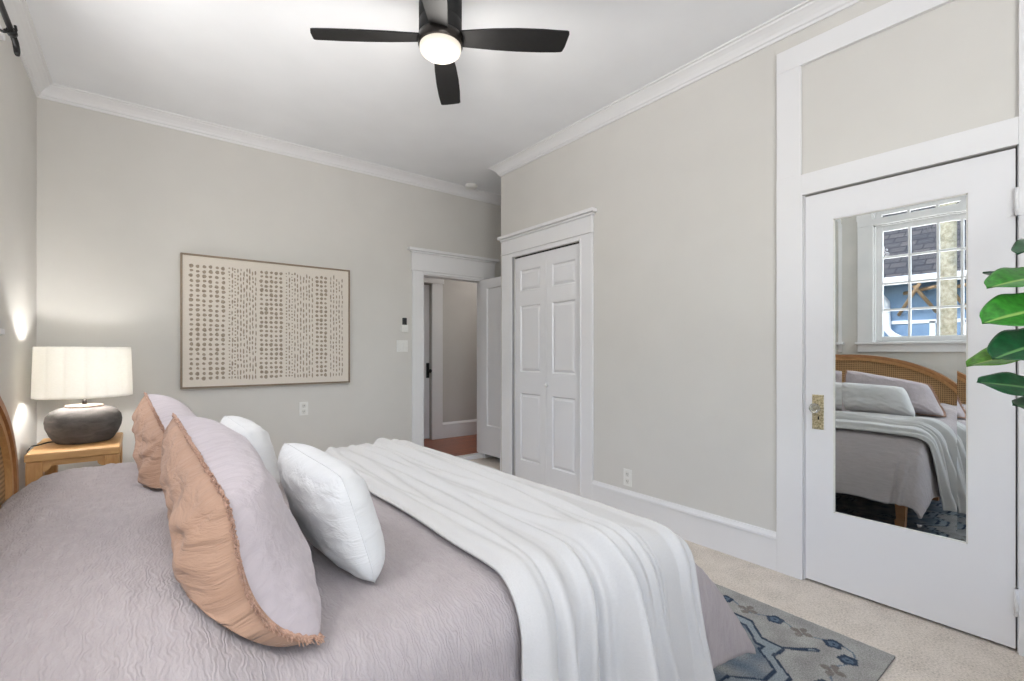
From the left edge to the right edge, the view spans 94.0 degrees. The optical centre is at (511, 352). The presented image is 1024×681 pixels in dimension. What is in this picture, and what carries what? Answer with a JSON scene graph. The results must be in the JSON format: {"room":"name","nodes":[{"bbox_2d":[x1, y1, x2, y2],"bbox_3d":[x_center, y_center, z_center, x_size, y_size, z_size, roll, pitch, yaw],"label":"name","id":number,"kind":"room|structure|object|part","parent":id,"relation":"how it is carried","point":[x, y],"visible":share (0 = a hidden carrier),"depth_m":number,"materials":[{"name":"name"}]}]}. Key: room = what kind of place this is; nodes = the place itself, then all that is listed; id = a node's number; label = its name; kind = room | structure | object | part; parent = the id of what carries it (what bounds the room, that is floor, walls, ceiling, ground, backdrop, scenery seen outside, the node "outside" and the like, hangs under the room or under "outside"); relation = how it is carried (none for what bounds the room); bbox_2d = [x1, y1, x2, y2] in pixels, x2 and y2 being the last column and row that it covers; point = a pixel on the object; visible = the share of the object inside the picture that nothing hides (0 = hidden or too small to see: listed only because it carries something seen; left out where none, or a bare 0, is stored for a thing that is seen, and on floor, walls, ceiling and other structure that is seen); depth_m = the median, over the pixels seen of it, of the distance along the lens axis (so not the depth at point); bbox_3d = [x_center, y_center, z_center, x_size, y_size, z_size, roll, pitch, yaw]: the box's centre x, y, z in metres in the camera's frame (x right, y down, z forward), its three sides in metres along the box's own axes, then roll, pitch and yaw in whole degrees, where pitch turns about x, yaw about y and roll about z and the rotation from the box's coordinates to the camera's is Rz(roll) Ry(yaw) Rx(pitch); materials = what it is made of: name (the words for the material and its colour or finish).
{"room":"bedroom","nodes":[
{"label":"bedroom","id":0,"kind":"room"},
{"bbox_2d":[0,13,36,490],"bbox_3d":[-1.344,-0.300,0.715,0.130,3.030,6.540,0,0,-38],"label":"wall","id":1,"kind":"structure","parent":0,"point":[18,99],"depth_m":2.75,"materials":[{"name":"paint"}]},
{"bbox_2d":[0,25,4,334],"bbox_3d":[-2.060,-0.752,1.676,0.180,1.505,1.365,0,0,-38],"label":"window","id":2,"kind":"structure","parent":1,"relation":"in","point":[2,35],"depth_m":2.23,"materials":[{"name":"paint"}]},
{"bbox_2d":[0,0,20,56],"bbox_3d":[-1.971,-1.375,1.740,0.139,0.120,0.927,0,0,-38],"label":"curtain rod","id":3,"kind":"object","parent":1,"relation":"attached to","point":[12,32],"visible":1,"depth_m":2.04,"materials":[{"name":"black metal"}]},
{"bbox_2d":[37,97,500,471],"bbox_3d":[-1.356,-0.300,5.522,5.756,3.030,1.320,0,0,-38],"label":"wall","id":4,"kind":"structure","parent":0,"point":[119,199],"depth_m":3.94,"materials":[{"name":"paint"}]},
{"bbox_2d":[180,252,349,388],"bbox_3d":[-2.058,-0.242,4.111,1.316,1.059,0.040,0,0,-38],"label":"framed print","id":5,"kind":"object","parent":4,"relation":"attached to","point":[244,322],"visible":1,"depth_m":4.04,"materials":[{"name":"beige paper"}]},
{"bbox_2d":[299,402,307,415],"bbox_3d":[-1.869,0.507,4.281,0.076,0.120,0.008,0,0,-38],"label":"power outlet","id":6,"kind":"object","parent":4,"relation":"attached to","point":[303,406],"visible":1,"depth_m":4.28,"materials":[{"name":"white plastic"}]},
{"bbox_2d":[396,340,407,351],"bbox_3d":[-1.118,-0.062,4.864,0.125,0.118,0.010,0,0,-38],"label":"light switch","id":7,"kind":"object","parent":4,"relation":"attached to","point":[401,345],"visible":1,"depth_m":4.86,"materials":[{"name":"white plastic"}]},
{"bbox_2d":[401,318,407,331],"bbox_3d":[-1.097,-0.277,4.872,0.074,0.147,0.022,0,0,-38],"label":"remote","id":8,"kind":"object","parent":4,"relation":"attached to","point":[404,327],"visible":1,"depth_m":4.86,"materials":[{"name":"white plastic"}]},
{"bbox_2d":[424,285,431,438],"bbox_3d":[-1.415,0.128,6.123,0.833,2.050,0.101,0,0,-38],"label":"door","id":9,"kind":"structure","parent":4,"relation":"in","point":[427,370],"depth_m":6.36,"materials":[{"name":"paint"}]},
{"bbox_3d":[-1.124,0.245,6.364,0.044,0.200,0.008,0,0,-38],"label":"lock plate","id":10,"kind":"part","parent":9,"relation":"part of","materials":[{"name":"black metal"}]},
{"bbox_2d":[424,277,443,439],"bbox_3d":[-1.380,0.045,6.079,1.230,2.240,0.050,0,0,-38],"label":"door frame","id":11,"kind":"structure","parent":4,"relation":"attached to","point":[437,284],"depth_m":6.38,"materials":[{"name":"paint"}]},
{"bbox_2d":[407,246,498,459],"bbox_3d":[-0.650,0.068,5.282,1.138,2.294,0.185,0,0,-38],"label":"door frame","id":12,"kind":"structure","parent":4,"relation":"attached to","point":[427,263],"depth_m":5.03,"materials":[{"name":"paint"}]},
{"bbox_2d":[443,419,476,437],"bbox_3d":[-0.194,1.059,7.018,1.885,0.212,0.026,0,0,-38],"label":"baseboard","id":13,"kind":"structure","parent":4,"relation":"attached to","point":[464,427],"depth_m":6.60,"materials":[{"name":"paint"}]},
{"bbox_2d":[480,276,500,457],"bbox_3d":[-0.177,0.165,5.183,0.100,1.960,0.647,0,0,-38],"label":"door","id":14,"kind":"structure","parent":4,"relation":"in","point":[490,289],"depth_m":5.30,"materials":[{"name":"paint"}]},
{"bbox_2d":[26,0,805,194],"bbox_3d":[0.516,-1.885,3.012,5.886,0.140,7.880,0,0,-38],"label":"ceiling","id":15,"kind":"structure","parent":0,"point":[258,67],"depth_m":3.02,"materials":[{"name":"paint"}]},
{"bbox_2d":[310,0,568,104],"bbox_3d":[-0.353,-1.635,2.355,0.956,0.358,0.956,0,0,43],"label":"ceiling fan","id":16,"kind":"object","parent":15,"relation":"hanging from","point":[441,39],"visible":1,"depth_m":2.33,"materials":[{"name":"black metal"}]},
{"bbox_3d":[-0.712,-1.550,2.339,0.548,0.037,0.129,0,0,-3],"label":"blade","id":17,"kind":"part","parent":16,"relation":"part of","materials":[{"name":"black wood"}]},
{"bbox_3d":[-0.337,-1.550,1.996,0.129,0.037,0.548,0,0,-3],"label":"blade","id":18,"kind":"part","parent":16,"relation":"part of","materials":[{"name":"black wood"}]},
{"bbox_3d":[-0.353,-1.484,2.355,0.204,0.055,0.204,0,0,-38],"label":"globe","id":19,"kind":"part","parent":16,"relation":"part of","materials":[{"name":"white glass"}]},
{"bbox_3d":[-0.369,-1.550,2.713,0.129,0.037,0.548,0,0,-3],"label":"blade","id":20,"kind":"part","parent":16,"relation":"part of","materials":[{"name":"black wood"}]},
{"bbox_3d":[0.006,-1.550,2.371,0.548,0.037,0.129,0,0,-3],"label":"blade","id":21,"kind":"part","parent":16,"relation":"part of","materials":[{"name":"black wood"}]},
{"bbox_2d":[465,183,476,189],"bbox_3d":[-0.441,-1.796,5.182,0.132,0.036,0.132,0,0,-38],"label":"smoke detector","id":22,"kind":"object","parent":15,"relation":"attached to","point":[471,186],"visible":1,"depth_m":5.14,"materials":[{"name":"white plastic"}]},
{"bbox_2d":[424,434,477,455],"bbox_3d":[-0.612,1.250,6.240,3.700,0.170,1.340,0,0,-38],"label":"floor","id":23,"kind":"structure","parent":0,"point":[460,445],"depth_m":6.02,"materials":[{"name":"brown wood"}]},
{"bbox_2d":[470,457,1023,680],"bbox_3d":[0.308,1.275,2.001,4.316,0.120,6.540,0,0,-38],"label":"floor","id":24,"kind":"structure","parent":0,"point":[923,649],"depth_m":2.12,"materials":[{"name":"carpet"}]},
{"bbox_2d":[24,432,122,485],"bbox_3d":[-2.679,0.886,2.958,0.404,0.657,0.640,0,0,-38],"label":"nightstand","id":25,"kind":"object","parent":24,"relation":"on","point":[41,460],"visible":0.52,"depth_m":2.74,"materials":[{"name":"brown wood"}]},
{"bbox_3d":[-2.636,0.908,2.638,0.070,0.613,0.070,0,0,-38],"label":"leg","id":26,"kind":"part","parent":25,"relation":"part of","materials":[{"name":"brown wood"}]},
{"bbox_3d":[-2.979,0.908,3.078,0.070,0.613,0.070,0,0,-38],"label":"leg","id":27,"kind":"part","parent":25,"relation":"part of","materials":[{"name":"brown wood"}]},
{"bbox_2d":[26,347,132,453],"bbox_3d":[-2.677,0.582,2.986,0.477,1.228,0.473,0,0,-38],"label":"table lamp","id":28,"kind":"object","parent":25,"relation":"on","point":[58,373],"visible":1,"depth_m":2.83,"materials":[{"name":"white fabric"}]},
{"bbox_3d":[-2.820,0.868,2.814,0.085,0.656,0.202,0,0,-7],"label":"cord","id":29,"kind":"part","parent":28,"relation":"part of","materials":[{"name":"black plastic"}]},
{"bbox_3d":[-2.675,0.122,2.987,0.473,0.308,0.473,0,0,-38],"label":"lamp shade","id":30,"kind":"part","parent":28,"relation":"part of","materials":[{"name":"fabric"}]},
{"bbox_3d":[-2.379,0.908,2.838,0.070,0.613,0.070,0,0,-38],"label":"leg","id":31,"kind":"part","parent":25,"relation":"part of","materials":[{"name":"brown wood"}]},
{"bbox_3d":[-2.722,0.908,3.279,0.070,0.613,0.070,0,0,-38],"label":"leg","id":32,"kind":"part","parent":25,"relation":"part of","materials":[{"name":"brown wood"}]},
{"bbox_2d":[0,396,755,680],"bbox_3d":[-0.613,0.620,1.808,2.185,1.190,2.055,0,0,-38],"label":"bed","id":33,"kind":"object","parent":24,"relation":"on","point":[90,590],"visible":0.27,"depth_m":1.01,"materials":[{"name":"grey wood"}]},
{"bbox_3d":[-1.459,0.481,1.173,0.012,0.788,1.826,0,0,-38],"label":"cane panel","id":34,"kind":"part","parent":33,"relation":"part of","materials":[{"name":"brown wicker"}]},
{"bbox_3d":[-1.458,0.496,1.174,0.050,0.878,1.886,0,0,-38],"label":"frame","id":35,"kind":"part","parent":33,"relation":"part of","materials":[{"name":"brown wood"}]},
{"bbox_3d":[-1.458,0.620,1.174,0.070,1.190,1.950,0,0,-38],"label":"arch frame","id":36,"kind":"part","parent":33,"relation":"part of","materials":[{"name":"brown wood"}]},
{"bbox_2d":[132,392,196,488],"bbox_3d":[-1.291,0.358,1.843,0.292,0.372,0.801,0,0,-38],"label":"pillow","id":37,"kind":"object","parent":33,"relation":"on","point":[151,417],"visible":0.38,"depth_m":1.75,"materials":[{"name":"beige fabric"}]},
{"bbox_2d":[160,413,324,646],"bbox_3d":[-0.671,0.362,1.146,0.278,0.372,0.788,0,0,-38],"label":"pillow","id":38,"kind":"object","parent":33,"relation":"on","point":[240,554],"visible":1,"depth_m":0.93,"materials":[{"name":"beige fabric"}]},
{"bbox_2d":[220,416,279,485],"bbox_3d":[-1.097,0.418,1.986,0.182,0.264,0.563,0,0,-38],"label":"cushion","id":39,"kind":"object","parent":33,"relation":"on","point":[258,437],"visible":0.43,"depth_m":1.85,"materials":[{"name":"white fabric"}]},
{"bbox_2d":[277,443,384,582],"bbox_3d":[-0.517,0.417,1.335,0.185,0.262,0.563,0,0,-38],"label":"cushion","id":40,"kind":"object","parent":33,"relation":"on","point":[331,504],"visible":0.99,"depth_m":1.18,"materials":[{"name":"white fabric"}]},
{"bbox_2d":[323,438,715,680],"bbox_3d":[-0.311,0.786,2.031,0.724,0.581,2.265,0,0,-38],"label":"throw blanket","id":41,"kind":"object","parent":33,"relation":"on","point":[599,591],"visible":0.81,"depth_m":1.34,"materials":[{"name":"white fabric"}]},
{"bbox_2d":[713,584,894,680],"bbox_3d":[-0.365,1.209,2.351,2.412,0.011,3.040,0,0,-38],"label":"area rug","id":42,"kind":"object","parent":24,"relation":"on","point":[788,647],"visible":0.16,"depth_m":1.90,"materials":[{"name":"grey fabric"}]},
{"bbox_2d":[966,239,1023,408],"bbox_3d":[1.605,0.356,1.384,0.600,1.716,0.289,0,0,-6],"label":"potted plant","id":43,"kind":"object","parent":24,"relation":"on","point":[1007,346],"visible":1,"depth_m":1.37,"materials":[{"name":"green plant"}]},
{"bbox_2d":[501,0,1018,531],"bbox_3d":[1.723,-0.300,3.020,0.830,3.030,6.410,0,0,-38],"label":"wall","id":44,"kind":"structure","parent":0,"point":[681,186],"depth_m":2.94,"materials":[{"name":"paint"}]},
{"bbox_2d":[3,0,862,205],"bbox_3d":[0.308,-1.771,2.001,4.056,0.088,6.280,0,0,-38],"label":"crown molding","id":45,"kind":"structure","parent":44,"relation":"attached to","point":[807,13],"depth_m":3.39,"materials":[{"name":"paint"}]},
{"bbox_2d":[515,242,578,495],"bbox_3d":[0.299,0.151,4.197,0.073,2.096,0.876,0,0,-38],"label":"door","id":46,"kind":"structure","parent":44,"relation":"in","point":[546,281],"depth_m":4.18,"materials":[{"name":"paint"}]},
{"bbox_2d":[497,207,596,499],"bbox_3d":[0.257,0.048,4.183,0.055,2.335,1.250,0,0,-38],"label":"door frame","id":47,"kind":"structure","parent":44,"relation":"attached to","point":[577,226],"depth_m":3.84,"materials":[{"name":"paint"}]},
{"bbox_2d":[623,468,631,486],"bbox_3d":[0.841,0.913,3.471,0.008,0.122,0.074,0,0,-38],"label":"power outlet","id":48,"kind":"object","parent":44,"relation":"attached to","point":[627,474],"visible":1,"depth_m":3.47,"materials":[{"name":"white plastic"}]},
{"bbox_2d":[500,454,775,570],"bbox_3d":[1.622,1.109,3.024,0.726,0.212,6.280,0,0,-38],"label":"baseboard","id":49,"kind":"structure","parent":44,"relation":"attached to","point":[744,541],"depth_m":3.00,"materials":[{"name":"paint"}]},
{"bbox_2d":[776,0,1023,656],"bbox_3d":[1.832,-0.216,2.260,0.113,2.863,1.056,0,0,-38],"label":"door frame","id":50,"kind":"structure","parent":44,"relation":"attached to","point":[792,186],"depth_m":2.55,"materials":[{"name":"paint"}]},
{"bbox_2d":[805,148,1023,648],"bbox_3d":[1.801,0.188,2.213,0.107,2.026,0.811,0,0,-38],"label":"door","id":51,"kind":"structure","parent":44,"relation":"in","point":[911,460],"depth_m":2.19,"materials":[{"name":"paint"}]},
{"bbox_3d":[1.562,0.290,2.464,0.038,0.052,0.050,0,0,-38],"label":"knob","id":52,"kind":"part","parent":51,"relation":"part of","materials":[{"name":"clear glass"}]},
{"bbox_3d":[1.598,0.313,2.492,0.007,0.180,0.054,0,0,-38],"label":"lock plate","id":53,"kind":"part","parent":51,"relation":"part of","materials":[{"name":"gold metal"}]},
{"bbox_2d":[833,193,967,543],"bbox_3d":[1.809,0.070,2.251,0.024,1.505,0.504,0,0,-38],"label":"mirror","id":54,"kind":"object","parent":51,"relation":"attached to","point":[900,269],"depth_m":2.22,"materials":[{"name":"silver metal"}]}
]}

